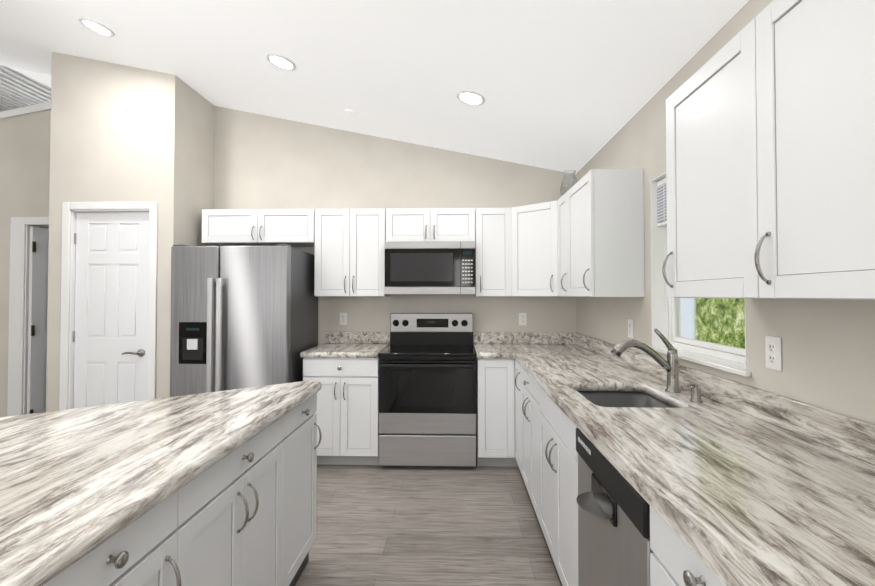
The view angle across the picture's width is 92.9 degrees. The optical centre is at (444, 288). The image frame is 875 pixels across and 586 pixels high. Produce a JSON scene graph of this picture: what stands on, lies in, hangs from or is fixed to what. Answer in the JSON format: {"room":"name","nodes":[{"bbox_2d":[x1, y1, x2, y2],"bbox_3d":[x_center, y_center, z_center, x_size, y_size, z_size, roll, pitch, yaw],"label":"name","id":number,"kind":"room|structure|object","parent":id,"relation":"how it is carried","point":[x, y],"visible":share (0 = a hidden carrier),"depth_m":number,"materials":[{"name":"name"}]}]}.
{"room":"kitchen","nodes":[
{"label":"kitchen","id":0,"kind":"room"},
{"bbox_2d":[0,65,50,110],"bbox_3d":[-4.742,-2.263,5.233,3.650,0.739,2.338,0,-1,2],"label":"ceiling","id":1,"kind":"structure","parent":0,"point":[18,90],"depth_m":4.79,"materials":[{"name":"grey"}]},
{"bbox_2d":[46,52,213,411],"bbox_3d":[-2.733,-0.446,3.698,1.047,3.750,0.560,0,-1,2],"label":"wall","id":2,"kind":"structure","parent":0,"point":[120,133],"depth_m":3.43,"materials":[{"name":"paint"}]},
{"bbox_2d":[59,202,157,409],"bbox_3d":[-2.742,0.357,3.457,0.794,2.137,0.136,0,-1,2],"label":"door frame","id":3,"kind":"structure","parent":2,"relation":"attached to","point":[70,210],"depth_m":3.40,"materials":[{"name":"white wood"}]},
{"bbox_2d":[73,212,148,408],"bbox_3d":[-2.749,0.389,3.423,0.650,2.047,0.095,0,-1,2],"label":"pantry door","id":4,"kind":"structure","parent":2,"relation":"in","point":[110,336],"depth_m":3.44,"materials":[{"name":"white wood"}]},
{"bbox_2d":[0,67,575,416],"bbox_3d":[-2.562,-0.765,4.039,7.830,4.400,0.160,0,-1,2],"label":"wall","id":5,"kind":"structure","parent":0,"point":[264,162],"depth_m":3.94,"materials":[{"name":"paint"}]},
{"bbox_2d":[7,217,48,416],"bbox_3d":[-3.690,0.372,4.043,0.975,2.125,0.136,0,-1,2],"label":"door frame","id":6,"kind":"structure","parent":5,"relation":"attached to","point":[18,324],"depth_m":3.99,"materials":[{"name":"white wood"}]},
{"bbox_2d":[27,227,48,413],"bbox_3d":[-3.914,0.417,4.354,0.051,2.022,0.724,0,-1,12],"label":"hall door","id":7,"kind":"structure","parent":5,"relation":"in","point":[37,321],"depth_m":4.06,"materials":[{"name":"white wood"}]},
{"bbox_2d":[202,209,314,246],"bbox_3d":[-1.623,-0.547,3.769,0.994,0.296,0.360,0,-1,2],"label":"upper cabinet","id":8,"kind":"object","parent":5,"relation":"attached to","point":[255,227],"visible":1,"depth_m":3.63,"materials":[{"name":"white wood"}]},
{"bbox_2d":[340,313,346,324],"bbox_3d":[-0.948,0.285,3.914,0.072,0.116,0.009,0,-1,2],"label":"electrical outlet","id":9,"kind":"object","parent":5,"relation":"attached to","point":[343,318],"visible":1,"depth_m":3.91,"materials":[{"name":"white plastic"}]},
{"bbox_2d":[314,208,390,295],"bbox_3d":[-0.814,-0.313,3.744,0.616,0.765,0.360,0,-1,2],"label":"upper cabinet","id":10,"kind":"object","parent":5,"relation":"attached to","point":[349,252],"visible":1,"depth_m":3.60,"materials":[{"name":"white wood"}]},
{"bbox_2d":[386,208,474,241],"bbox_3d":[-0.116,-0.547,3.729,0.774,0.296,0.360,0,-1,2],"label":"upper cabinet","id":11,"kind":"object","parent":5,"relation":"attached to","point":[430,224],"visible":0.85,"depth_m":3.59,"materials":[{"name":"white wood"}]},
{"bbox_2d":[385,241,474,294],"bbox_3d":[-0.115,-0.172,3.703,0.767,0.449,0.400,0,-1,2],"label":"over-the-range microwave","id":12,"kind":"object","parent":11,"relation":"attached to","point":[429,267],"visible":1,"depth_m":3.51,"materials":[{"name":"silver metal"}]},
{"bbox_2d":[474,208,505,295],"bbox_3d":[0.457,-0.313,3.710,0.363,0.765,0.361,0,-1,2],"label":"upper cabinet","id":13,"kind":"object","parent":5,"relation":"attached to","point":[490,223],"depth_m":3.57,"materials":[{"name":"white wood"}]},
{"bbox_2d":[519,313,526,324],"bbox_3d":[0.732,0.284,3.869,0.072,0.116,0.009,0,-1,2],"label":"electrical outlet","id":14,"kind":"object","parent":5,"relation":"attached to","point":[522,318],"visible":1,"depth_m":3.87,"materials":[{"name":"white plastic"}]},
{"bbox_2d":[473,332,572,343],"bbox_3d":[0.749,0.459,3.860,0.956,0.104,0.020,0,-1,2],"label":"backsplash","id":15,"kind":"structure","parent":5,"relation":"attached to","point":[478,337],"depth_m":3.85,"materials":[{"name":"beige stone"}]},
{"bbox_2d":[506,202,553,296],"bbox_3d":[0.872,-0.315,3.562,0.695,0.765,0.636,0,-1,2],"label":"upper cabinet","id":16,"kind":"object","parent":5,"relation":"attached to","point":[527,226],"depth_m":3.46,"materials":[{"name":"white wood"}]},
{"bbox_2d":[0,0,748,173],"bbox_3d":[-2.725,-1.950,0.151,7.950,1.690,7.701,0,-1,2],"label":"ceiling","id":17,"kind":"structure","parent":0,"point":[564,85],"depth_m":2.61,"materials":[{"name":"white paint"}]},
{"bbox_2d":[78,17,114,36],"bbox_3d":[-2.390,-1.798,2.861,0.193,0.046,0.196,0,-1,2],"label":"recessed light","id":18,"kind":"object","parent":17,"relation":"in","point":[96,26],"visible":1,"depth_m":2.85,"materials":[{"name":"white"}]},
{"bbox_2d":[266,53,295,70],"bbox_3d":[-1.110,-1.542,2.833,0.193,0.046,0.196,0,-1,2],"label":"recessed light","id":19,"kind":"object","parent":17,"relation":"in","point":[280,61],"visible":1,"depth_m":2.82,"materials":[{"name":"white"}]},
{"bbox_2d":[344,109,356,115],"bbox_3d":[-0.780,-1.468,3.463,0.099,0.031,0.100,0,-1,2],"label":"smoke detector","id":20,"kind":"object","parent":17,"relation":"attached to","point":[350,112],"visible":0.9,"depth_m":3.44,"materials":[{"name":"white paint"}]},
{"bbox_2d":[456,90,484,105],"bbox_3d":[0.180,-1.285,2.805,0.193,0.046,0.196,0,-1,2],"label":"recessed light","id":21,"kind":"object","parent":17,"relation":"in","point":[469,97],"visible":1,"depth_m":2.80,"materials":[{"name":"white"}]},
{"bbox_2d":[295,461,560,585],"bbox_3d":[-2.635,1.440,1.264,7.830,0.100,9.800,0,-1,2],"label":"floor","id":22,"kind":"structure","parent":0,"point":[377,525],"depth_m":2.42,"materials":[{"name":"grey wood"}]},
{"bbox_2d":[28,388,321,585],"bbox_3d":[-1.779,0.946,0.848,2.231,0.875,2.718,0,-1,2],"label":"kitchen island","id":23,"kind":"object","parent":22,"relation":"on","point":[218,488],"depth_m":1.34,"materials":[{"name":"white wood"}]},
{"bbox_2d":[0,380,321,585],"bbox_3d":[-1.841,0.485,0.841,2.315,0.044,2.765,0,-1,2],"label":"island countertop","id":24,"kind":"structure","parent":23,"relation":"on","point":[68,477],"depth_m":1.14,"materials":[{"name":"beige stone"}]},
{"bbox_2d":[170,244,317,396],"bbox_3d":[-1.641,0.545,3.507,0.911,1.762,0.792,0,-1,2],"label":"refrigerator","id":25,"kind":"object","parent":22,"relation":"on","point":[244,317],"visible":0.6,"depth_m":3.18,"materials":[{"name":"silver metal"}]},
{"bbox_2d":[300,332,389,464],"bbox_3d":[-0.817,0.915,3.571,0.613,1.025,0.665,0,-1,2],"label":"base cabinet","id":26,"kind":"object","parent":22,"relation":"on","point":[342,368],"visible":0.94,"depth_m":3.28,"materials":[{"name":"white wood"}]},
{"bbox_2d":[378,313,475,466],"bbox_3d":[-0.123,0.824,3.538,0.766,1.205,0.678,0,-1,2],"label":"range","id":27,"kind":"object","parent":22,"relation":"on","point":[427,389],"visible":1,"depth_m":3.25,"materials":[{"name":"silver metal"}]},
{"bbox_2d":[476,352,512,465],"bbox_3d":[0.425,0.988,3.527,0.309,0.875,0.686,0,-1,2],"label":"base cabinet","id":28,"kind":"object","parent":22,"relation":"on","point":[490,370],"depth_m":3.25,"materials":[{"name":"white wood"}]},
{"bbox_2d":[473,344,588,355],"bbox_3d":[0.741,0.528,3.555,0.956,0.044,0.628,0,-1,2],"label":"countertop","id":29,"kind":"structure","parent":28,"relation":"on","point":[481,349],"depth_m":3.51,"materials":[{"name":"beige stone"}]},
{"bbox_2d":[505,360,520,474],"bbox_3d":[0.848,0.981,3.062,0.718,0.875,0.376,0,-1,2],"label":"base cabinet","id":30,"kind":"object","parent":22,"relation":"on","point":[512,369],"depth_m":3.24,"materials":[{"name":"white wood"}]},
{"bbox_2d":[521,368,560,528],"bbox_3d":[0.866,0.974,2.617,0.658,0.875,0.739,0,-1,2],"label":"base cabinet","id":31,"kind":"object","parent":22,"relation":"on","point":[536,408],"depth_m":2.54,"materials":[{"name":"white wood"}]},
{"bbox_2d":[537,424,616,585],"bbox_3d":[0.848,1.070,1.937,0.658,0.660,0.736,0,-1,2],"label":"base cabinet","id":32,"kind":"object","parent":22,"relation":"on","point":[557,455],"depth_m":1.87,"materials":[{"name":"white wood"}]},
{"bbox_2d":[641,492,732,585],"bbox_3d":[0.816,0.943,0.740,0.658,0.875,0.494,0,-1,2],"label":"base cabinet","id":33,"kind":"object","parent":22,"relation":"on","point":[674,561],"depth_m":0.89,"materials":[{"name":"white wood"}]},
{"bbox_2d":[576,428,653,585],"bbox_3d":[0.768,0.903,1.281,0.707,0.763,0.576,0,-1,2],"label":"dishwasher","id":34,"kind":"object","parent":33,"relation":"in","point":[614,548],"visible":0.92,"depth_m":1.25,"materials":[{"name":"silver metal"}]},
{"bbox_2d":[513,352,874,585],"bbox_3d":[0.835,0.497,1.638,0.668,0.044,3.200,0,-1,2],"label":"countertop","id":35,"kind":"structure","parent":33,"relation":"on","point":[766,504],"depth_m":1.03,"materials":[{"name":"beige stone"}]},
{"bbox_2d":[561,388,664,460],"bbox_3d":[0.815,0.605,1.899,0.409,0.188,0.499,0,-1,2],"label":"sink","id":36,"kind":"object","parent":35,"relation":"in","point":[602,395],"depth_m":2.14,"materials":[{"name":"grey metal"}]},
{"bbox_2d":[611,328,680,392],"bbox_3d":[0.943,0.333,1.948,0.319,0.294,0.066,0,-1,2],"label":"faucet","id":37,"kind":"object","parent":35,"relation":"on","point":[670,365],"visible":1,"depth_m":1.93,"materials":[{"name":"silver metal"}]},
{"bbox_2d":[681,383,702,402],"bbox_3d":[1.046,0.439,1.755,0.085,0.076,0.048,0,-1,2],"label":"soap dispenser","id":38,"kind":"object","parent":35,"relation":"on","point":[695,394],"visible":1,"depth_m":1.74,"materials":[{"name":"silver metal"}]},
{"bbox_2d":[576,0,874,423],"bbox_3d":[1.190,-0.130,0.078,0.120,3.000,7.580,0,-1,2],"label":"wall","id":39,"kind":"structure","parent":0,"point":[828,353],"depth_m":1.52,"materials":[{"name":"paint"}]},
{"bbox_2d":[550,193,569,296],"bbox_3d":[1.029,-0.322,3.142,0.358,0.765,0.390,0,-1,2],"label":"upper cabinet","id":40,"kind":"object","parent":39,"relation":"attached to","point":[559,271],"depth_m":3.25,"materials":[{"name":"white wood"}]},
{"bbox_2d":[560,169,577,195],"bbox_3d":[1.005,-0.822,3.326,0.150,0.235,0.150,0,-1,2],"label":"vase","id":41,"kind":"object","parent":40,"relation":"on","point":[563,183],"visible":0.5,"depth_m":3.31,"materials":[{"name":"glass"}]},
{"bbox_2d":[566,169,644,296],"bbox_3d":[1.042,-0.328,2.771,0.313,0.765,0.582,0,-1,2],"label":"upper cabinet","id":42,"kind":"object","parent":39,"relation":"attached to","point":[583,236],"depth_m":2.48,"materials":[{"name":"white wood"}]},
{"bbox_2d":[628,319,632,337],"bbox_3d":[1.192,0.255,2.661,0.009,0.116,0.072,0,-1,2],"label":"electrical outlet","id":43,"kind":"object","parent":39,"relation":"attached to","point":[630,328],"visible":1,"depth_m":2.65,"materials":[{"name":"white plastic"}]},
{"bbox_2d":[662,41,733,297],"bbox_3d":[1.004,-0.351,1.327,0.313,0.765,0.537,0,-1,2],"label":"upper cabinet","id":44,"kind":"object","parent":39,"relation":"attached to","point":[699,258],"depth_m":1.38,"materials":[{"name":"white wood"}]},
{"bbox_2d":[648,172,750,376],"bbox_3d":[1.235,-0.142,2.001,0.170,0.969,0.835,0,-1,2],"label":"window","id":45,"kind":"structure","parent":39,"relation":"in","point":[666,314],"depth_m":2.32,"materials":[{"name":"white plastic"}]},
{"bbox_2d":[657,177,666,294],"bbox_3d":[1.230,-0.248,2.002,0.050,0.740,0.751,0,-1,2],"label":"window blinds","id":46,"kind":"object","parent":45,"relation":"attached to","point":[662,203],"visible":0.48,"depth_m":2.32,"materials":[{"name":"white plastic"}]},
{"bbox_2d":[573,332,874,463],"bbox_3d":[1.167,0.428,1.935,0.020,0.104,3.808,0,-1,2],"label":"backsplash","id":47,"kind":"structure","parent":39,"relation":"attached to","point":[845,433],"depth_m":1.45,"materials":[{"name":"beige stone"}]},
{"bbox_2d":[765,336,781,370],"bbox_3d":[1.161,0.227,1.467,0.009,0.116,0.072,0,-1,2],"label":"electrical outlet","id":48,"kind":"object","parent":39,"relation":"attached to","point":[773,350],"visible":1,"depth_m":1.46,"materials":[{"name":"white plastic"}]},
{"bbox_2d":[730,0,874,299],"bbox_3d":[0.992,-0.359,0.877,0.313,0.765,0.594,0,-1,2],"label":"upper cabinet","id":49,"kind":"object","parent":39,"relation":"attached to","point":[770,147],"depth_m":0.97,"materials":[{"name":"white wood"}]},
{"label":"outside","id":50,"kind":"structure","parent":0,"visible":0},
{"bbox_2d":[681,298,744,363],"bbox_3d":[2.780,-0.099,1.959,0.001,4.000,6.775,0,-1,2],"label":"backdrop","id":51,"kind":"structure","parent":50,"point":[703,318],"depth_m":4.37,"materials":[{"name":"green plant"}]}
]}

